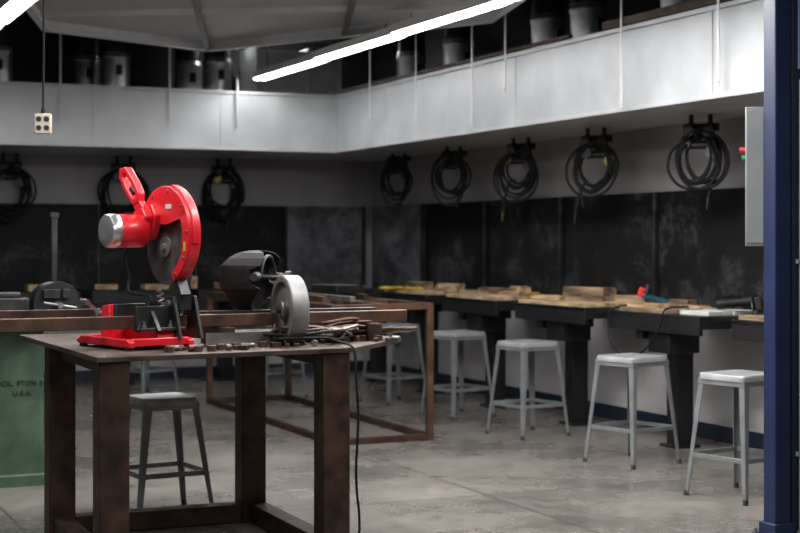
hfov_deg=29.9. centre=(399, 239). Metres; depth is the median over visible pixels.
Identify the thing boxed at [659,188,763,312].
panel
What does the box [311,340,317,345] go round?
metal offcut
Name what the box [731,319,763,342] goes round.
bench
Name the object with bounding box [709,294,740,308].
grinder
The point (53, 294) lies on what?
bench vise
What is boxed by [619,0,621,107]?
strap
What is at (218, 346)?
metal offcut
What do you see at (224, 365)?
bench
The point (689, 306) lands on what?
wood block
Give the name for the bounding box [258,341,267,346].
metal offcut
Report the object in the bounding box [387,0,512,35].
fluorescent light
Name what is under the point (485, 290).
wood block
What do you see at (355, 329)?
loose cable
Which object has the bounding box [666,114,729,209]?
hose
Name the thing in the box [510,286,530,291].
wood block
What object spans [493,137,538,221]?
hose
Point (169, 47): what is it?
strap
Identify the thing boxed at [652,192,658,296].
post
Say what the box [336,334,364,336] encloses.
metal rod
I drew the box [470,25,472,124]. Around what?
strap
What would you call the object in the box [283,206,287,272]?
post
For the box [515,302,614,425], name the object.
bench
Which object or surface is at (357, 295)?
bar
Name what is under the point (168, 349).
metal offcut
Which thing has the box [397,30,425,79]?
bucket
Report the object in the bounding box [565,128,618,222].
hose
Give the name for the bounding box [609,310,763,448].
bench
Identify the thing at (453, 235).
panel
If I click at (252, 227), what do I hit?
panel
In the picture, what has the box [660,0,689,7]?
exhaust stack
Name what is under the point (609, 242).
panel
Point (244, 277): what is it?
helmet
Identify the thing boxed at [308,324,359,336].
loose cable
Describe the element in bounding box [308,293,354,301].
bar
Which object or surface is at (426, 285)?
wood block
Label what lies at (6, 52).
bucket
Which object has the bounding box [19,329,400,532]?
work table
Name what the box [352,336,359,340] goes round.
metal offcut
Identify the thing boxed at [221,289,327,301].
bar
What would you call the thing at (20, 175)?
hose
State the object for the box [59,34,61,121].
strap
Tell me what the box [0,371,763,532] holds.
floor
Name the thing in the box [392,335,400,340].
metal offcut
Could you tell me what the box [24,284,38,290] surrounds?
wood block
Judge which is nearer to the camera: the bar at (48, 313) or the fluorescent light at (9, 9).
the bar at (48, 313)
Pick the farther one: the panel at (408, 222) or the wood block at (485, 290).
the panel at (408, 222)
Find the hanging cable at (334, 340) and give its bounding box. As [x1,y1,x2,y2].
[330,338,360,532]
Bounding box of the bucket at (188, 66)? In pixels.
[174,48,202,88]
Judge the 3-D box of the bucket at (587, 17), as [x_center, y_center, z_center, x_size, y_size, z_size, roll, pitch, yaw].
[1.416,-2.095,11.276,0.340,1.390,0.350,0,0,-24]
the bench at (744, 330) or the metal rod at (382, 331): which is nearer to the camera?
the metal rod at (382, 331)
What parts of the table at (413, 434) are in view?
leg, rail, rail, rail, leg, rail, rail, rail, rail, rail, rail, leg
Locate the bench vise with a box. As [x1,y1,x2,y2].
[0,213,78,309]
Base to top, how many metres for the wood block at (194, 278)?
0.120 m
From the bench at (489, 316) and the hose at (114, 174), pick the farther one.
the hose at (114, 174)
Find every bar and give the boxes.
[0,309,93,318]
[0,309,406,332]
[199,307,375,313]
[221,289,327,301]
[308,291,367,299]
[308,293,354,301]
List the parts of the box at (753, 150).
door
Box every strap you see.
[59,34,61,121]
[169,47,170,125]
[236,49,238,127]
[368,48,369,118]
[414,33,416,121]
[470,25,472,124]
[503,14,505,92]
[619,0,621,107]
[716,0,719,86]
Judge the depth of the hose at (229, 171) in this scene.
15.28 m
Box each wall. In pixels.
[0,10,371,370]
[372,0,763,432]
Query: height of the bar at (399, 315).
0.055 m
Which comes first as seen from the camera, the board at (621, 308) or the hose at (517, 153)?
the board at (621, 308)
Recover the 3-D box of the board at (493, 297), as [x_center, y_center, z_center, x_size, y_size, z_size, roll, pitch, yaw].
[0.877,0.466,12.409,0.672,0.028,0.920,0,0,-22]
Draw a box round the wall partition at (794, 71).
[790,0,799,532]
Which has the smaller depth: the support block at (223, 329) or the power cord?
the support block at (223, 329)
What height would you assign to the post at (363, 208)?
0.816 m
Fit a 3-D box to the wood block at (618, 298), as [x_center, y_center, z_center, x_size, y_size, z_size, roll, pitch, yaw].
[1.694,0.429,11.022,0.220,0.045,0.120,0,0,14]
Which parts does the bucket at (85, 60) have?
damper handle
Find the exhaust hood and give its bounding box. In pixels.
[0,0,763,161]
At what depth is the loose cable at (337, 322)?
6.96 m
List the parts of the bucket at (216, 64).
damper handle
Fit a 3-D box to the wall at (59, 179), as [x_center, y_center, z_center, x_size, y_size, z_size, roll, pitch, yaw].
[-3.938,-0.700,14.557,8.200,4.200,0.150,0,0,-24]
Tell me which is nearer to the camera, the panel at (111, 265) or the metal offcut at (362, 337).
the metal offcut at (362, 337)
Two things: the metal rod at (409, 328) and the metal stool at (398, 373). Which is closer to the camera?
the metal rod at (409, 328)
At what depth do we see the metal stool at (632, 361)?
9.38 m
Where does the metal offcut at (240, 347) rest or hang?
on the work table at (112, 513)
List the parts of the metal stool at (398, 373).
leg, foot rail, foot rail, leg, leg, seat, foot rail, foot rail, leg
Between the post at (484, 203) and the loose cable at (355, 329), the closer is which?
the loose cable at (355, 329)
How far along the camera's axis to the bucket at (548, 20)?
11.71 m
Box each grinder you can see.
[637,284,668,302]
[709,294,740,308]
[716,296,761,314]
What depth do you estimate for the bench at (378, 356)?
14.82 m
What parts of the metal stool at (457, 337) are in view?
leg, foot rail, foot rail, leg, seat, leg, foot rail, foot rail, leg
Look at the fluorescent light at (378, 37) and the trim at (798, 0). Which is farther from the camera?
the fluorescent light at (378, 37)
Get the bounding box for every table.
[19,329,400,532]
[206,291,433,444]
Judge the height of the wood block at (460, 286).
0.060 m
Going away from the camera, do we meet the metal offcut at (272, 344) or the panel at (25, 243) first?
the metal offcut at (272, 344)
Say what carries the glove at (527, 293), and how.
on the board at (493, 297)
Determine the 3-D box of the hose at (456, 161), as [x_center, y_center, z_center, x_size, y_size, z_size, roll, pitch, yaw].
[0.460,-0.560,13.422,0.378,0.558,0.172,0,0,26]
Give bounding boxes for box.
[0,331,43,487]
[34,0,51,133]
[739,107,763,245]
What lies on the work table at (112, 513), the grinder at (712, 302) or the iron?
the iron
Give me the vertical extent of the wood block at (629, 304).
0.030 m
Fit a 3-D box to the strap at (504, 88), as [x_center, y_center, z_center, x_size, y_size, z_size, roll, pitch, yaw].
[0.786,-1.950,11.219,0.040,1.700,0.060,0,0,-24]
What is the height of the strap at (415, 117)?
1.800 m
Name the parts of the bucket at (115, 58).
damper handle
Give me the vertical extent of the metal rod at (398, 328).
0.014 m
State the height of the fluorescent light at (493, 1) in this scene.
0.141 m
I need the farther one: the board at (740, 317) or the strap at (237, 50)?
the strap at (237, 50)
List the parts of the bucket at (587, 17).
damper handle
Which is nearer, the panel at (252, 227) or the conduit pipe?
the conduit pipe
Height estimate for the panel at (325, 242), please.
0.895 m
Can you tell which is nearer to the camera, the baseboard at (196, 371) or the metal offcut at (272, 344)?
the metal offcut at (272, 344)
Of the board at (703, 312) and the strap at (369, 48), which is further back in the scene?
the strap at (369, 48)
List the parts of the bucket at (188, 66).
damper handle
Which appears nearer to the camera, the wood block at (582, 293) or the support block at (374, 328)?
the support block at (374, 328)
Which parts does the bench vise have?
screw handle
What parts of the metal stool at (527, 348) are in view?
leg, foot rail, foot rail, leg, seat, leg, foot rail, foot rail, leg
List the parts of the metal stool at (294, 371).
leg, foot rail, leg, foot rail, leg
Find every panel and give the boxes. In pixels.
[0,203,97,289]
[99,204,195,287]
[197,205,283,286]
[239,47,340,94]
[288,206,361,288]
[372,206,395,287]
[396,204,424,286]
[425,201,487,289]
[488,197,563,294]
[564,192,658,300]
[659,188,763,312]
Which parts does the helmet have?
len frame, pivot knob, adjusting knob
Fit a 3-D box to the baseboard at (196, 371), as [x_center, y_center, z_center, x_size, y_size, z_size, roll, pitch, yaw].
[-3.904,1.345,14.482,8.200,0.110,0.021,0,0,-24]
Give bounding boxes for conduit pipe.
[796,79,799,530]
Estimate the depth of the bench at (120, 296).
14.26 m
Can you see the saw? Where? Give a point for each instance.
(168, 223)
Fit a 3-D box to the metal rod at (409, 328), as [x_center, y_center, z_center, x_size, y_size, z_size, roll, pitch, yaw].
[-0.107,0.424,7.118,0.343,0.020,0.020,0,0,-22]
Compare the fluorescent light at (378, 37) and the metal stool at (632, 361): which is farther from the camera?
the fluorescent light at (378, 37)
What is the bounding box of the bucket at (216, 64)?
[202,50,231,90]
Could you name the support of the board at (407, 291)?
on the bench at (413, 316)
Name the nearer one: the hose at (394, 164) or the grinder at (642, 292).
the grinder at (642, 292)
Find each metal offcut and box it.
[165,346,173,352]
[187,345,197,351]
[194,345,202,351]
[207,345,215,350]
[216,344,225,349]
[238,345,247,349]
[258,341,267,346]
[270,342,281,347]
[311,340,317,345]
[339,337,348,342]
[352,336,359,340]
[359,335,366,340]
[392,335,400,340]
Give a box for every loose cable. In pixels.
[263,328,345,340]
[267,325,352,336]
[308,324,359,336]
[309,323,361,331]
[314,317,372,327]
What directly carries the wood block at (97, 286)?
on the bench at (120, 296)
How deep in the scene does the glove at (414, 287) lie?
13.46 m
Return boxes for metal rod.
[327,331,393,335]
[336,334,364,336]
[352,327,416,332]
[382,326,411,330]
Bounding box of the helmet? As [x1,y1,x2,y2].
[219,250,293,309]
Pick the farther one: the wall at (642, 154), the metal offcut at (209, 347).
the wall at (642, 154)
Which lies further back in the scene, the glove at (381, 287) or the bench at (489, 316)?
the glove at (381, 287)
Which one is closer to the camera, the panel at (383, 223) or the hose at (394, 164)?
the hose at (394, 164)
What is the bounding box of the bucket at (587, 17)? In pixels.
[569,0,606,38]
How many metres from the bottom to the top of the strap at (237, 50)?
1.750 m
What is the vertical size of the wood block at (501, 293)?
0.040 m
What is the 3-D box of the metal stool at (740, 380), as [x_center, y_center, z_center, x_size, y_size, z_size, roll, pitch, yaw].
[1.861,1.063,8.194,0.445,0.676,0.445,0,0,-37]
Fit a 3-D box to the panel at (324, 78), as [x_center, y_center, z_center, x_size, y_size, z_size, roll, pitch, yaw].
[-1.106,-1.650,15.083,0.890,0.500,0.560,0,0,-24]
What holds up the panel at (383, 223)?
attached to the wall at (642, 154)
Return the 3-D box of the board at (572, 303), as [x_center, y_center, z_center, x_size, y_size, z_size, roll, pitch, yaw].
[1.415,0.466,11.204,0.672,0.028,0.960,0,0,-25]
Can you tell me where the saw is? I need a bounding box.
[77,167,203,350]
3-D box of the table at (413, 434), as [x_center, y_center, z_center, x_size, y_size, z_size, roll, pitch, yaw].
[-0.713,0.920,11.677,0.765,0.960,2.945,0,0,-24]
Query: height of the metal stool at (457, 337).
0.676 m
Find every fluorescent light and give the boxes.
[0,0,36,25]
[251,41,330,80]
[310,22,408,60]
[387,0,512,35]
[488,0,517,3]
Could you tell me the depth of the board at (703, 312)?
9.57 m
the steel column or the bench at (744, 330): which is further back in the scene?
the bench at (744, 330)
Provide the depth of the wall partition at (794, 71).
7.01 m
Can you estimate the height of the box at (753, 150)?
0.660 m
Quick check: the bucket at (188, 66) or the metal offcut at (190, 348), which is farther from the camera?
the bucket at (188, 66)
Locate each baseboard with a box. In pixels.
[76,360,369,381]
[392,364,763,449]
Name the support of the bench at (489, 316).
on the floor
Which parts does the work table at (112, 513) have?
leg, rail, rail, leg, rail, leg, rail, rail, leg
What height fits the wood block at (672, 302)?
0.040 m
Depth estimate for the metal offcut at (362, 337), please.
6.96 m
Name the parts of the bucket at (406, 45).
damper handle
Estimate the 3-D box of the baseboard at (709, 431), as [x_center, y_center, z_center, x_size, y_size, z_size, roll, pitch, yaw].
[1.539,1.345,11.961,0.022,0.110,9.060,0,0,-24]
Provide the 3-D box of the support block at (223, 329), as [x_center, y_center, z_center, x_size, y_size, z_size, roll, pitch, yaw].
[-0.824,0.428,6.779,0.070,0.083,0.260,0,0,-27]
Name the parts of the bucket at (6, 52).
damper handle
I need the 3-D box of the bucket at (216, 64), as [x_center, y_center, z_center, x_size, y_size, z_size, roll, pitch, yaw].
[-1.786,-2.095,14.643,0.340,1.390,0.350,0,0,-24]
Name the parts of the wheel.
cradle plate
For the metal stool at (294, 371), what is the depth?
13.35 m
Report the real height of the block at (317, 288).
0.060 m
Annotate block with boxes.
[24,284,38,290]
[95,284,117,289]
[141,284,169,289]
[191,276,196,287]
[201,326,234,342]
[214,282,220,288]
[311,284,363,293]
[359,322,381,340]
[406,281,432,289]
[435,285,456,290]
[437,283,464,290]
[478,287,509,293]
[499,291,525,296]
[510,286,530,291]
[532,295,564,299]
[562,286,616,301]
[615,295,645,301]
[627,302,668,307]
[668,299,696,305]
[680,305,699,308]
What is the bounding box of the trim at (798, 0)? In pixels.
[798,0,799,68]
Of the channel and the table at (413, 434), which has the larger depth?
the channel
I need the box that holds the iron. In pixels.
[206,331,306,346]
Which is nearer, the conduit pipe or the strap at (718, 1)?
the conduit pipe
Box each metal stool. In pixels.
[130,360,178,393]
[130,392,213,508]
[251,325,307,396]
[359,323,424,405]
[419,330,495,420]
[485,339,570,439]
[583,353,681,469]
[683,370,763,505]
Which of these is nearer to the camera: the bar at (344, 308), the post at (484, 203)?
the bar at (344, 308)
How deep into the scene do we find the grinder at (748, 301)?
9.50 m
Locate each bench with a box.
[0,290,79,301]
[76,288,168,384]
[191,287,267,380]
[360,288,386,381]
[381,292,445,392]
[442,297,517,407]
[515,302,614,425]
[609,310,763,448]
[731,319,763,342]
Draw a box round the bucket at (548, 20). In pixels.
[530,0,565,47]
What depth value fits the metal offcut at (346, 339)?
6.83 m
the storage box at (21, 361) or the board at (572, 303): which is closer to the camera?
the storage box at (21, 361)
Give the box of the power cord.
[607,302,687,353]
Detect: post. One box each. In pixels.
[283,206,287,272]
[359,207,367,283]
[420,204,424,280]
[482,201,486,286]
[558,197,563,294]
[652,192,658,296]
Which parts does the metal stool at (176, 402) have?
foot rail, leg, foot rail, seat, foot rail, leg, foot rail, leg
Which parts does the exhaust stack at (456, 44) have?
damper handle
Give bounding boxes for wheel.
[270,275,309,345]
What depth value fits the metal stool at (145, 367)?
13.62 m
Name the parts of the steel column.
plate, post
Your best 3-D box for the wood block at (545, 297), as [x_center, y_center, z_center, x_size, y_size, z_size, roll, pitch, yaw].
[1.175,0.437,11.447,0.200,0.030,0.280,0,0,-41]
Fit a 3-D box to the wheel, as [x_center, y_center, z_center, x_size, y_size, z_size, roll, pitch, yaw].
[-0.495,0.314,6.730,0.120,0.312,0.312,0,0,-24]
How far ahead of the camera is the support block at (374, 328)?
6.99 m
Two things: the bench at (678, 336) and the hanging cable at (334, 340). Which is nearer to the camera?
the hanging cable at (334, 340)
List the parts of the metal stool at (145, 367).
foot rail, foot rail, leg, leg, foot rail, foot rail, leg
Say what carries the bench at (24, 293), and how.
on the floor
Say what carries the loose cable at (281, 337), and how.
on the work table at (112, 513)
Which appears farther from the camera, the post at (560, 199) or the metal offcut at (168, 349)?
the post at (560, 199)
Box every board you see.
[384,288,477,294]
[446,293,547,300]
[518,299,652,307]
[615,305,743,313]
[680,309,756,315]
[738,315,763,321]
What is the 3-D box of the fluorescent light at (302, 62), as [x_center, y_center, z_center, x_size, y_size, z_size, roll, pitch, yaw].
[-0.983,-2.139,13.284,0.168,1.301,1.640,0,0,-24]
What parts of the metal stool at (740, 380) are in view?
leg, foot rail, foot rail, seat, leg, leg, foot rail, foot rail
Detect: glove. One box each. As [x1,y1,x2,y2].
[379,286,405,289]
[405,286,423,289]
[525,292,539,295]
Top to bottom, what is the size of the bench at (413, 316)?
0.920 m
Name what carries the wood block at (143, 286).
on the bench at (120, 296)
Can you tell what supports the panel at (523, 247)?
attached to the wall at (642, 154)
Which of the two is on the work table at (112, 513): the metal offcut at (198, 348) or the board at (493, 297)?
the metal offcut at (198, 348)
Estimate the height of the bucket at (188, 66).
1.390 m
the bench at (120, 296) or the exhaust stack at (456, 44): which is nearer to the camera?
the exhaust stack at (456, 44)
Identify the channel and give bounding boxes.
[313,37,355,42]
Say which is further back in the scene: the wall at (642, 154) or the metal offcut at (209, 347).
the wall at (642, 154)
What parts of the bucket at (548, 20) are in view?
damper handle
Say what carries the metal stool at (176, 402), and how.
on the floor
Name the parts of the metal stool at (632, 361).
leg, foot rail, foot rail, leg, seat, leg, foot rail, foot rail, leg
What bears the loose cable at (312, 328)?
on the work table at (112, 513)
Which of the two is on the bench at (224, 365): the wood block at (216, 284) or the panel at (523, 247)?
the wood block at (216, 284)
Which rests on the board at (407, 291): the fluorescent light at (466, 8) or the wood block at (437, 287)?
the wood block at (437, 287)
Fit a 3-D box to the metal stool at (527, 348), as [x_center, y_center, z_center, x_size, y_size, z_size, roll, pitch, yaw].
[0.917,1.063,10.774,0.445,0.676,0.445,0,0,-33]
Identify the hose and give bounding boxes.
[0,153,36,222]
[97,155,149,213]
[202,158,244,228]
[380,153,412,215]
[430,146,470,207]
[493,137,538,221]
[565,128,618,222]
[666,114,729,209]
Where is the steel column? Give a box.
[751,0,799,532]

